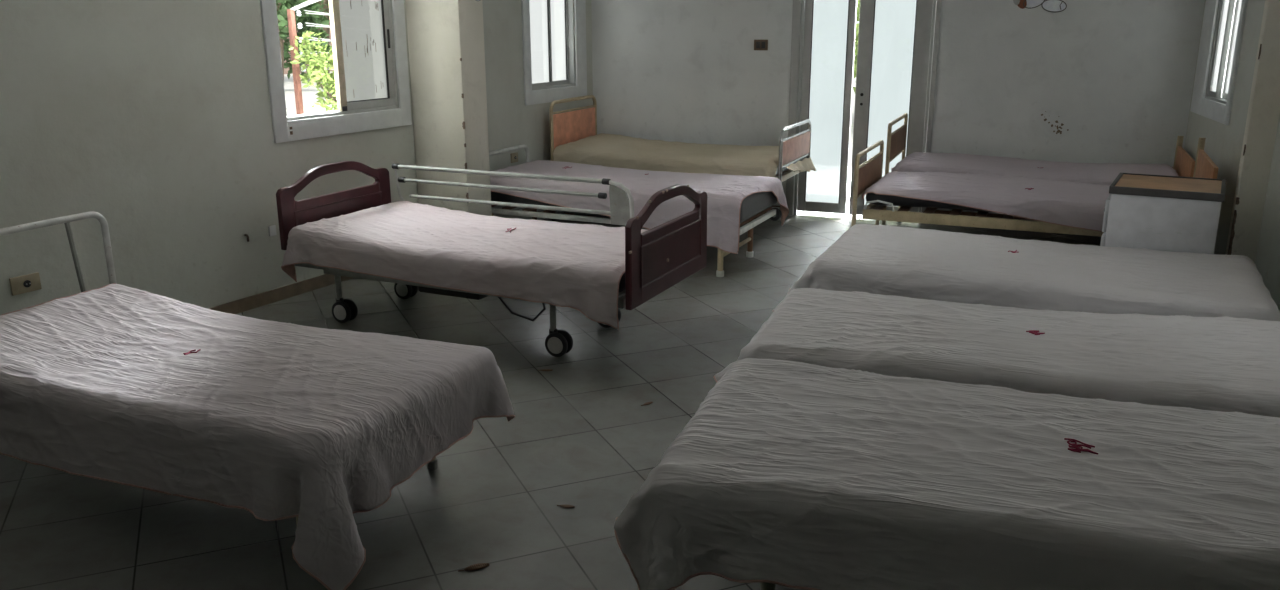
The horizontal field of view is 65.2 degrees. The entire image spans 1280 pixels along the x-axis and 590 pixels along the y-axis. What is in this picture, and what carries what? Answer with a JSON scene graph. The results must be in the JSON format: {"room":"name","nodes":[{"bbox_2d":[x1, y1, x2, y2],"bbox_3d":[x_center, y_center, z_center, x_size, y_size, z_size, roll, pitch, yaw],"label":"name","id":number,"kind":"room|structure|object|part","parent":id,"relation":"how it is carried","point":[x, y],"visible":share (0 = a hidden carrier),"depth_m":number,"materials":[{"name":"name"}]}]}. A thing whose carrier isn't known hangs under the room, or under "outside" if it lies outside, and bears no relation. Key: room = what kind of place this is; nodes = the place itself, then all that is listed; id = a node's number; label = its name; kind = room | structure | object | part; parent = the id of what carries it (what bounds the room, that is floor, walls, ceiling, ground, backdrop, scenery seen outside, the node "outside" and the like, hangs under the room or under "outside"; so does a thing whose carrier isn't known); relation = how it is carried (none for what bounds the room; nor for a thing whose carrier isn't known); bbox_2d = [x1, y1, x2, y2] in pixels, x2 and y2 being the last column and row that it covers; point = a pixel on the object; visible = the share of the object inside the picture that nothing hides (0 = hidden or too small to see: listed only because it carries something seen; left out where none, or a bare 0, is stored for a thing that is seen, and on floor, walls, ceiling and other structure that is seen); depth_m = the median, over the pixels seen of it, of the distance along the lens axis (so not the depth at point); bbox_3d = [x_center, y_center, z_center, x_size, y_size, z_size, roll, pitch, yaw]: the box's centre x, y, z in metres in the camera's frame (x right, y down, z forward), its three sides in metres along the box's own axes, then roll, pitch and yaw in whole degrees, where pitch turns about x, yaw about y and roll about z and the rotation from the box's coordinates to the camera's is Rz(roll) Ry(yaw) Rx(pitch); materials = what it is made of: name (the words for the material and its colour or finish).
{"room":"hospital room","nodes":[
{"label":"hospital room","id":0,"kind":"room"},
{"bbox_2d":[0,0,592,314],"bbox_3d":[-2.984,-1.007,4.243,0.200,2.900,10.820,8,17,27],"label":"wall","id":1,"kind":"structure","parent":0,"point":[153,118],"depth_m":5.14,"materials":[{"name":"paint"}]},
{"bbox_2d":[9,272,41,295],"bbox_3d":[-2.815,-0.051,4.585,0.020,0.082,0.135,8,17,27],"label":"wall socket","id":2,"kind":"object","parent":1,"relation":"attached to","point":[31,282],"visible":1,"depth_m":4.58,"materials":[{"name":"beige plastic"}]},
{"bbox_2d":[268,225,276,235],"bbox_3d":[-2.135,-0.373,5.807,0.012,0.060,0.050,8,17,27],"label":"wall outlet","id":3,"kind":"object","parent":1,"relation":"attached to","point":[272,229],"visible":1,"depth_m":5.80,"materials":[{"name":"white plastic"}]},
{"bbox_2d":[208,274,352,313],"bbox_3d":[-3.489,0.666,3.499,0.012,0.075,8.250,8,17,27],"label":"baseboard","id":4,"kind":"structure","parent":1,"relation":"attached to","point":[274,295],"depth_m":5.89,"materials":[{"name":"tile"}]},
{"bbox_2d":[260,0,411,142],"bbox_3d":[-1.864,-1.657,6.080,0.118,1.332,1.164,8,17,27],"label":"window","id":5,"kind":"structure","parent":1,"relation":"in","point":[363,32],"depth_m":6.25,"materials":[{"name":"grey metal"}]},
{"bbox_3d":[-1.872,-1.664,6.082,0.100,1.120,0.975,8,17,27],"label":"frame","id":6,"kind":"part","parent":5,"relation":"part of","materials":[{"name":"grey metal"}]},
{"bbox_3d":[-1.742,-1.713,6.257,0.008,0.976,0.388,8,17,27],"label":"pane","id":7,"kind":"part","parent":5,"relation":"part of","materials":[{"name":"glass"}]},
{"bbox_3d":[-1.732,-1.719,6.279,0.032,1.076,0.438,8,17,27],"label":"sash frame","id":8,"kind":"part","parent":5,"relation":"part of","materials":[{"name":"grey metal"}]},
{"bbox_3d":[-1.624,-1.656,6.463,0.008,0.120,0.018,8,17,27],"label":"handle","id":9,"kind":"part","parent":5,"relation":"part of","materials":[{"name":"grey metal"}]},
{"bbox_2d":[405,0,491,215],"bbox_3d":[-1.282,-1.669,6.618,0.444,2.900,0.263,8,17,27],"label":"column","id":10,"kind":"structure","parent":1,"relation":"attached to","point":[446,37],"depth_m":6.60,"materials":[{"name":"paint"}]},
{"bbox_2d":[510,152,517,162],"bbox_3d":[-0.979,-1.073,7.819,0.020,0.075,0.090,8,17,27],"label":"wall socket","id":11,"kind":"object","parent":1,"relation":"attached to","point":[514,156],"visible":1,"depth_m":7.81,"materials":[{"name":"beige plastic"}]},
{"bbox_2d":[521,0,586,104],"bbox_3d":[-0.727,-2.233,8.098,0.118,1.305,0.920,8,17,27],"label":"window","id":12,"kind":"structure","parent":1,"relation":"in","point":[554,47],"depth_m":8.20,"materials":[{"name":"grey metal"}]},
{"bbox_3d":[-0.808,-2.193,7.926,0.006,1.001,0.274,8,17,27],"label":"pane","id":13,"kind":"part","parent":12,"relation":"part of","materials":[{"name":"clear glass"}]},
{"bbox_3d":[-0.808,-2.188,7.927,0.032,1.060,0.322,8,17,27],"label":"sash frame","id":14,"kind":"part","parent":12,"relation":"part of","materials":[{"name":"grey metal"}]},
{"bbox_3d":[-0.752,-2.228,8.072,0.100,1.100,0.680,8,17,27],"label":"frame","id":15,"kind":"part","parent":12,"relation":"part of","materials":[{"name":"grey metal"}]},
{"bbox_3d":[-0.695,-2.271,8.204,0.006,1.001,0.294,8,17,27],"label":"pane","id":16,"kind":"part","parent":12,"relation":"part of","materials":[{"name":"clear glass"}]},
{"bbox_3d":[-0.695,-2.265,8.206,0.032,1.060,0.342,8,17,27],"label":"sash frame","id":17,"kind":"part","parent":12,"relation":"part of","materials":[{"name":"grey metal"}]},
{"bbox_2d":[276,0,331,79],"bbox_3d":[-8.163,-7.840,21.422,2.693,6.890,2.137,8,17,27],"label":"tree","id":18,"kind":"object","parent":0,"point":[282,6],"visible":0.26,"depth_m":21.97,"materials":[{"name":"green plant"}]},
{"bbox_2d":[283,0,329,79],"bbox_3d":[-8.383,-8.795,25.047,3.446,6.814,3.698,8,17,27],"label":"tree","id":19,"kind":"object","parent":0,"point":[325,3],"visible":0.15,"depth_m":25.61,"materials":[{"name":"green plant"}]},
{"bbox_2d":[0,197,1100,589],"bbox_3d":[0.660,0.819,3.222,8.400,0.100,12.300,8,17,27],"label":"floor","id":20,"kind":"structure","parent":0,"point":[580,434],"depth_m":3.62,"materials":[{"name":"tile"}]},
{"bbox_2d":[0,211,437,522],"bbox_3d":[-1.623,0.246,3.609,2.007,0.814,1.008,7,17,23],"label":"hospital bed","id":21,"kind":"object","parent":20,"relation":"on","point":[433,465],"visible":0.16,"depth_m":4.22,"materials":[{"name":"white metal"}]},
{"bbox_3d":[-2.527,-0.004,3.962,0.027,0.514,1.008,7,17,23],"label":"headboard","id":22,"kind":"part","parent":21,"relation":"part of","materials":[{"name":"white metal"}]},
{"bbox_2d":[0,283,514,589],"bbox_3d":[-1.543,0.400,3.613,2.015,0.503,1.100,7,17,23],"label":"sheet","id":23,"kind":"object","parent":21,"relation":"on","point":[116,383],"visible":1,"depth_m":3.22,"materials":[{"name":"white fabric"}]},
{"bbox_2d":[458,563,488,570],"bbox_3d":[-0.502,0.822,3.019,0.095,0.007,0.029,-7,17,-22],"label":"dry leaf","id":24,"kind":"object","parent":20,"relation":"on","point":[478,566],"visible":1,"depth_m":3.02,"materials":[{"name":"brown plant"}]},
{"bbox_2d":[276,161,706,356],"bbox_3d":[-0.783,-0.247,5.377,2.136,0.815,0.992,7,17,25],"label":"hospital bed","id":25,"kind":"object","parent":20,"relation":"on","point":[658,258],"visible":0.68,"depth_m":5.35,"materials":[{"name":"brown wood"}]},
{"bbox_3d":[-1.735,-0.550,5.738,0.032,0.415,0.900,7,17,25],"label":"headboard","id":26,"kind":"part","parent":25,"relation":"part of","materials":[{"name":"red paint"}]},
{"bbox_3d":[-1.645,-0.051,5.453,0.030,0.155,0.032,7,17,25],"label":"leg","id":27,"kind":"part","parent":25,"relation":"part of","materials":[{"name":"grey metal"}]},
{"bbox_3d":[-1.718,-0.444,5.759,0.008,0.197,0.728,7,17,25],"label":"panel moulding","id":28,"kind":"part","parent":25,"relation":"part of","materials":[{"name":"red paint"}]},
{"bbox_3d":[-1.449,-0.599,6.141,0.117,0.378,0.018,7,17,25],"label":"guard post","id":29,"kind":"part","parent":25,"relation":"part of","materials":[{"name":"grey metal"}]},
{"bbox_3d":[-0.973,-0.074,5.028,2.000,0.050,0.030,7,17,25],"label":"rail","id":30,"kind":"part","parent":25,"relation":"part of","materials":[{"name":"white metal"}]},
{"bbox_2d":[281,201,646,329],"bbox_3d":[-0.814,-0.213,5.352,2.034,0.324,1.034,7,17,25],"label":"sheet","id":31,"kind":"object","parent":25,"relation":"on","point":[580,267],"visible":0.88,"depth_m":5.07,"materials":[{"name":"white fabric"}]},
{"bbox_3d":[-0.426,0.099,4.892,0.030,0.155,0.032,7,17,25],"label":"leg","id":32,"kind":"part","parent":25,"relation":"part of","materials":[{"name":"grey metal"}]},
{"bbox_3d":[-0.109,-0.497,5.507,0.130,0.225,0.016,7,17,25],"label":"guard plate","id":33,"kind":"part","parent":25,"relation":"part of","materials":[{"name":"white plastic"}]},
{"bbox_3d":[-0.102,-0.439,5.520,0.167,0.386,0.022,7,17,25],"label":"guard post","id":34,"kind":"part","parent":25,"relation":"part of","materials":[{"name":"grey plastic"}]},
{"bbox_3d":[-0.799,-0.272,5.353,1.988,0.162,0.908,7,17,25],"label":"mattress","id":35,"kind":"part","parent":25,"relation":"part of","materials":[{"name":"black plastic"}]},
{"bbox_3d":[0.144,-0.280,4.885,0.032,0.495,0.920,7,17,25],"label":"footboard","id":36,"kind":"part","parent":25,"relation":"part of","materials":[{"name":"red paint"}]},
{"bbox_3d":[0.160,-0.212,4.896,0.008,0.197,0.728,7,17,25],"label":"panel moulding","id":37,"kind":"part","parent":25,"relation":"part of","materials":[{"name":"red paint"}]},
{"bbox_2d":[557,504,574,507],"bbox_3d":[-0.253,0.717,3.399,0.064,0.006,0.020,3,16,11],"label":"dry leaf","id":38,"kind":"object","parent":20,"relation":"on","point":[564,505],"visible":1,"depth_m":3.39,"materials":[{"name":"brown plant"}]},
{"bbox_2d":[489,144,781,276],"bbox_3d":[-0.107,-0.642,7.070,2.076,0.672,0.909,7,17,24],"label":"hospital bed","id":39,"kind":"object","parent":20,"relation":"on","point":[754,205],"visible":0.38,"depth_m":6.82,"materials":[{"name":"white metal"}]},
{"bbox_3d":[-1.038,-0.897,7.439,0.032,0.372,0.834,7,17,24],"label":"headboard","id":40,"kind":"part","parent":39,"relation":"part of","materials":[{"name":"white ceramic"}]},
{"bbox_3d":[-0.271,-0.503,6.714,2.000,0.035,0.030,7,17,24],"label":"rail","id":41,"kind":"part","parent":39,"relation":"part of","materials":[{"name":"white metal"}]},
{"bbox_3d":[-0.100,-0.730,7.043,1.988,0.214,0.908,7,17,24],"label":"mattress","id":42,"kind":"part","parent":39,"relation":"part of","materials":[{"name":"fabric"}]},
{"bbox_2d":[490,160,788,253],"bbox_3d":[-0.072,-0.669,7.071,2.117,0.388,1.052,7,17,24],"label":"sheet","id":43,"kind":"object","parent":39,"relation":"on","point":[726,194],"visible":0.81,"depth_m":6.72,"materials":[{"name":"white fabric"}]},
{"bbox_3d":[0.515,-0.271,6.390,0.036,0.255,0.038,7,17,24],"label":"leg","id":44,"kind":"part","parent":39,"relation":"part of","materials":[{"name":"beige metal"}]},
{"bbox_3d":[0.763,-0.418,6.916,0.036,0.255,0.038,7,17,24],"label":"leg","id":45,"kind":"part","parent":39,"relation":"part of","materials":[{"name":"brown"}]},
{"bbox_3d":[0.797,-0.499,6.684,0.030,0.035,0.800,7,17,24],"label":"rail","id":46,"kind":"part","parent":39,"relation":"part of","materials":[{"name":"white metal"}]},
{"bbox_2d":[549,95,810,220],"bbox_3d":[0.320,-1.078,8.082,1.933,0.970,0.868,6,17,23],"label":"hospital bed","id":47,"kind":"object","parent":20,"relation":"on","point":[566,127],"visible":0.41,"depth_m":8.07,"materials":[{"name":"beige wood"}]},
{"bbox_3d":[-0.549,-1.195,8.440,0.028,0.930,0.830,6,17,23],"label":"headboard","id":48,"kind":"part","parent":47,"relation":"part of","materials":[{"name":"orange wood"}]},
{"bbox_3d":[-0.550,-1.402,8.383,0.018,0.280,0.776,6,17,23],"label":"panel","id":49,"kind":"part","parent":47,"relation":"part of","materials":[{"name":"orange laminate"}]},
{"bbox_2d":[553,133,778,176],"bbox_3d":[0.294,-0.993,8.075,1.884,0.464,0.922,6,17,23],"label":"sheet","id":50,"kind":"object","parent":47,"relation":"on","point":[608,150],"visible":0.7,"depth_m":7.81,"materials":[{"name":"beige fabric"}]},
{"bbox_3d":[0.304,-1.118,8.078,1.808,0.189,0.848,6,17,23],"label":"mattress","id":51,"kind":"part","parent":47,"relation":"part of","materials":[{"name":"beige fabric"}]},
{"bbox_3d":[1.125,-0.918,7.764,0.030,0.045,0.760,6,17,23],"label":"rail","id":52,"kind":"part","parent":47,"relation":"part of","materials":[{"name":"metal"}]},
{"bbox_3d":[1.194,-1.114,7.678,0.027,0.409,0.868,6,17,23],"label":"footboard","id":53,"kind":"part","parent":47,"relation":"part of","materials":[{"name":"silver metal"}]},
{"bbox_3d":[1.193,-1.129,7.674,0.018,0.170,0.816,6,17,23],"label":"panel","id":54,"kind":"part","parent":47,"relation":"part of","materials":[{"name":"laminate"}]},
{"bbox_2d":[786,157,815,171],"bbox_3d":[1.251,-0.973,7.703,0.077,0.130,0.743,6,17,23],"label":"cloth","id":55,"kind":"object","parent":47,"relation":"hanging from","point":[806,164],"visible":1,"depth_m":7.74,"materials":[{"name":"beige fabric"}]},
{"bbox_2d":[760,582,775,589],"bbox_3d":[1.096,0.650,2.668,1.968,0.518,0.918,5,16,19],"label":"hospital bed","id":56,"kind":"object","parent":20,"relation":"on","point":[763,585],"visible":0.11,"depth_m":2.58,"materials":[{"name":"white metal"}]},
{"bbox_2d":[614,358,1279,589],"bbox_3d":[1.089,0.568,2.639,2.170,0.391,1.101,5,16,19],"label":"sheet","id":57,"kind":"object","parent":56,"relation":"on","point":[791,474],"visible":1,"depth_m":2.45,"materials":[{"name":"white fabric"}]},
{"bbox_2d":[851,137,1218,235],"bbox_3d":[2.474,-0.577,6.450,2.037,0.860,0.910,6,17,23],"label":"hospital bed","id":58,"kind":"object","parent":20,"relation":"on","point":[866,174],"visible":0.34,"depth_m":6.32,"materials":[{"name":"beige metal"}]},
{"bbox_3d":[1.558,-0.655,6.846,0.027,0.724,0.888,6,17,23],"label":"footboard","id":59,"kind":"part","parent":58,"relation":"part of","materials":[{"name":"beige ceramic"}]},
{"bbox_3d":[1.558,-0.821,6.800,0.018,0.170,0.836,6,17,23],"label":"panel","id":60,"kind":"part","parent":58,"relation":"part of","materials":[{"name":"brown laminate"}]},
{"bbox_3d":[1.620,-0.624,6.827,0.035,0.065,0.770,6,17,23],"label":"rail","id":61,"kind":"part","parent":58,"relation":"part of","materials":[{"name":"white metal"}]},
{"bbox_3d":[2.485,-0.628,6.437,1.908,0.128,0.848,6,17,23],"label":"mattress","id":62,"kind":"part","parent":58,"relation":"part of","materials":[{"name":"fabric"}]},
{"bbox_3d":[2.325,-0.428,6.109,1.920,0.065,0.035,6,17,23],"label":"rail","id":63,"kind":"part","parent":58,"relation":"part of","materials":[{"name":"beige metal"}]},
{"bbox_2d":[862,171,1109,231],"bbox_3d":[2.499,-0.585,6.439,2.009,0.256,0.932,6,17,23],"label":"sheet","id":64,"kind":"object","parent":58,"relation":"on","point":[1064,203],"visible":0.77,"depth_m":6.23,"materials":[{"name":"white fabric"}]},
{"bbox_3d":[3.393,-0.476,6.070,0.038,0.860,0.900,6,17,23],"label":"headboard","id":65,"kind":"part","parent":58,"relation":"part of","materials":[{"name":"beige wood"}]},
{"bbox_3d":[3.382,-0.686,5.988,0.024,0.270,0.870,6,17,23],"label":"panel","id":66,"kind":"part","parent":58,"relation":"part of","materials":[{"name":"beige wood"}]},
{"bbox_2d":[882,113,1194,224],"bbox_3d":[2.840,-0.814,7.265,1.977,0.879,0.910,6,17,21],"label":"hospital bed","id":67,"kind":"object","parent":20,"relation":"on","point":[1184,164],"visible":0.07,"depth_m":7.19,"materials":[{"name":"beige wood"}]},
{"bbox_3d":[1.942,-0.928,7.615,0.027,0.839,0.888,6,17,21],"label":"footboard","id":68,"kind":"part","parent":67,"relation":"part of","materials":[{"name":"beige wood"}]},
{"bbox_3d":[1.941,-1.150,7.554,0.018,0.170,0.836,6,17,21],"label":"panel","id":69,"kind":"part","parent":67,"relation":"part of","materials":[{"name":"brown laminate"}]},
{"bbox_2d":[891,152,1178,184],"bbox_3d":[2.838,-0.909,7.240,1.893,0.113,0.893,6,17,21],"label":"sheet","id":70,"kind":"object","parent":67,"relation":"on","point":[1093,173],"visible":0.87,"depth_m":7.13,"materials":[{"name":"white fabric"}]},
{"bbox_3d":[3.742,-0.669,6.934,0.038,0.770,0.900,6,17,21],"label":"headboard","id":71,"kind":"part","parent":67,"relation":"part of","materials":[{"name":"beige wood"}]},
{"bbox_3d":[3.732,-0.880,6.852,0.024,0.180,0.870,6,17,21],"label":"panel","id":72,"kind":"part","parent":67,"relation":"part of","materials":[{"name":"beige wood"}]},
{"bbox_2d":[1100,173,1225,253],"bbox_3d":[2.748,-0.218,5.324,0.546,0.766,0.540,9,18,29],"label":"base cabinet","id":73,"kind":"object","parent":20,"relation":"on","point":[1148,211],"visible":0.56,"depth_m":5.06,"materials":[{"name":"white wood"}]},
{"bbox_3d":[2.537,-0.185,5.460,0.024,0.370,0.480,9,18,29],"label":"door","id":74,"kind":"part","parent":73,"relation":"part of","materials":[{"name":"white"}]},
{"bbox_3d":[2.536,-0.464,5.382,0.024,0.170,0.480,9,18,29],"label":"drawer","id":75,"kind":"part","parent":73,"relation":"part of","materials":[{"name":"white"}]},
{"bbox_3d":[1.437,0.375,3.674,1.968,0.510,0.848,5,16,20],"label":"hospital bed","id":76,"kind":"object","parent":20,"relation":"on","visible":0,"materials":[{"name":"white cotton fabric"},{"name":"painted metal"},{"name":"wood"}]},
{"bbox_2d":[737,288,1279,417],"bbox_3d":[1.433,0.315,3.657,2.170,0.429,1.025,5,16,20],"label":"sheet","id":77,"kind":"object","parent":76,"relation":"on","point":[1223,364],"visible":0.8,"depth_m":3.48,"materials":[{"name":"white fabric"}]},
{"bbox_2d":[591,0,1204,219],"bbox_3d":[1.959,-2.037,7.907,4.960,2.900,0.200,5,16,19],"label":"wall","id":78,"kind":"structure","parent":0,"point":[1118,75],"depth_m":7.67,"materials":[{"name":"paint"}]},
{"bbox_2d":[754,40,767,49],"bbox_3d":[0.984,-2.036,8.142,0.115,0.085,0.018,5,16,19],"label":"light switch","id":79,"kind":"object","parent":78,"relation":"attached to","point":[758,44],"visible":1,"depth_m":8.14,"materials":[{"name":"brown plastic"}]},
{"bbox_2d":[847,167,850,196],"bbox_3d":[2.952,-0.784,9.780,7.000,0.480,2.250,8,17,27],"label":"trim","id":80,"kind":"structure","parent":78,"relation":"attached to","point":[849,168],"depth_m":10.27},
{"bbox_2d":[786,0,941,214],"bbox_3d":[1.780,-1.807,7.980,1.145,2.420,0.140,5,16,19],"label":"door","id":81,"kind":"structure","parent":78,"relation":"in","point":[898,40],"depth_m":7.99,"materials":[{"name":"glass"}]},
{"bbox_3d":[1.515,-1.801,8.066,0.405,2.295,0.040,6,17,21],"label":"frame","id":82,"kind":"part","parent":81,"relation":"part of","materials":[{"name":"metal"}]},
{"bbox_3d":[1.518,-1.803,8.063,0.277,2.130,0.010,6,17,21],"label":"pane","id":83,"kind":"part","parent":81,"relation":"part of","materials":[{"name":"clear glass"}]},
{"bbox_3d":[1.772,-1.561,7.992,0.030,0.180,0.009,4,16,16],"label":"lock plate","id":84,"kind":"part","parent":81,"relation":"part of","materials":[{"name":"grey metal"}]},
{"bbox_3d":[1.987,-1.759,7.897,0.307,2.130,0.010,4,16,16],"label":"pane","id":85,"kind":"part","parent":81,"relation":"part of","materials":[{"name":"clear glass"}]},
{"bbox_3d":[1.991,-1.756,7.896,0.550,2.295,0.040,4,16,16],"label":"frame","id":86,"kind":"part","parent":81,"relation":"part of","materials":[{"name":"metal"}]},
{"bbox_2d":[1013,0,1066,11],"bbox_3d":[2.955,-2.163,7.394,0.378,0.143,0.009,5,16,19],"label":"sticker","id":87,"kind":"object","parent":78,"relation":"attached to","point":[1048,5],"visible":1,"depth_m":7.39,"materials":[{"name":"multicoloured plastic"}]},
{"bbox_2d":[1041,111,1068,133],"bbox_3d":[3.139,-1.304,7.569,0.209,0.170,0.002,5,16,19],"label":"wall decal","id":88,"kind":"object","parent":78,"relation":"attached to","point":[1045,119],"depth_m":7.57,"materials":[{"name":"paint"}]},
{"bbox_2d":[1184,0,1279,311],"bbox_3d":[2.408,-0.305,1.637,0.201,2.900,11.800,4,16,16],"label":"wall","id":89,"kind":"structure","parent":0,"point":[1223,143],"depth_m":6.01,"materials":[{"name":"paint"}]},
{"bbox_2d":[1190,0,1247,124],"bbox_3d":[3.850,-1.810,6.508,0.118,1.303,0.990,4,16,16],"label":"window","id":90,"kind":"structure","parent":89,"relation":"in","point":[1223,46],"depth_m":6.64,"materials":[{"name":"grey metal"}]},
{"bbox_3d":[3.825,-1.787,6.397,0.100,1.090,0.640,4,16,16],"label":"frame","id":91,"kind":"part","parent":90,"relation":"part of","materials":[{"name":"grey metal"}]},
{"bbox_3d":[3.860,-1.843,6.581,0.006,0.991,0.164,4,16,16],"label":"pane","id":92,"kind":"part","parent":90,"relation":"part of","materials":[{"name":"clear glass"}]},
{"bbox_3d":[3.859,-1.838,6.582,0.032,1.050,0.212,4,16,16],"label":"sash frame","id":93,"kind":"part","parent":90,"relation":"part of","materials":[{"name":"grey metal"}]},
{"bbox_3d":[3.814,-1.761,6.306,0.032,1.050,0.412,4,16,16],"label":"sash frame","id":94,"kind":"part","parent":90,"relation":"part of","materials":[{"name":"grey metal"}]},
{"bbox_3d":[3.814,-1.767,6.304,0.006,0.991,0.364,4,16,16],"label":"pane","id":95,"kind":"part","parent":90,"relation":"part of","materials":[{"name":"clear glass"}]},
{"bbox_2d":[1225,0,1279,262],"bbox_3d":[3.505,-1.336,5.353,0.332,2.900,0.323,8,17,27],"label":"column","id":96,"kind":"structure","parent":89,"relation":"attached to","point":[1263,113],"depth_m":5.41,"materials":[{"name":"paint"}]},
{"label":"outside","id":97,"kind":"structure","parent":0,"visible":0},
{"bbox_2d":[848,55,925,166],"bbox_3d":[0.742,-3.787,22.140,60.000,0.200,80.000,8,17,27],"label":"ground","id":98,"kind":"structure","parent":97,"point":[854,79],"depth_m":21.02,"materials":[{"name":"white"}]},
{"bbox_2d":[287,0,320,114],"bbox_3d":[-5.439,-3.819,16.936,0.884,2.675,0.138,-13,20,-38],"label":"utility pole","id":99,"kind":"object","parent":98,"relation":"on","point":[290,12],"visible":0.66,"depth_m":16.60,"materials":[{"name":"wood"}]},
{"bbox_3d":[-5.744,-3.583,16.753,0.090,2.320,0.090,8,17,27],"label":"post","id":100,"kind":"part","parent":99,"relation":"part of","materials":[{"name":"brown wood"}]},
{"bbox_3d":[-5.424,-4.917,16.643,0.841,0.401,0.121,-14,20,-40],"label":"lamp arm","id":101,"kind":"part","parent":99,"relation":"part of","materials":[{"name":"metal"}]},
{"bbox_2d":[284,71,334,115],"bbox_3d":[-17.153,-4.884,24.814,25.800,0.610,20.000,8,17,27],"label":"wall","id":102,"kind":"structure","parent":98,"relation":"on","point":[308,94],"depth_m":20.56,"materials":[{"name":"white paint"}]},
{"bbox_2d":[284,14,333,73],"bbox_3d":[-12.058,-8.765,32.202,6.400,2.900,6.400,8,17,27],"label":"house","id":103,"kind":"structure","parent":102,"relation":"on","point":[285,61],"depth_m":29.82,"materials":[{"name":"white"}]},
{"bbox_2d":[289,30,337,112],"bbox_3d":[-5.043,-3.346,16.526,1.106,2.000,1.445,8,17,27],"label":"bush","id":104,"kind":"object","parent":98,"relation":"on","point":[317,60],"visible":0.39,"depth_m":16.05,"materials":[{"name":"green plant"}]},
{"bbox_2d":[853,0,859,91],"bbox_3d":[4.946,-6.700,20.198,5.741,6.475,5.570,8,17,27],"label":"tree","id":105,"kind":"object","parent":98,"relation":"on","point":[858,1],"visible":0.02,"depth_m":20.86,"materials":[{"name":"green plant"}]},
{"bbox_3d":[1.876,0.059,4.857,1.918,0.485,0.968,7,17,24],"label":"hospital bed","id":106,"kind":"object","parent":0,"visible":0},
{"bbox_2d":[788,224,1279,320],"bbox_3d":[1.888,0.038,4.852,2.138,0.492,1.198,7,17,24],"label":"sheet","id":107,"kind":"object","parent":106,"relation":"on","point":[929,264],"visible":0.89,"depth_m":4.56,"materials":[{"name":"white fabric"}]}
]}

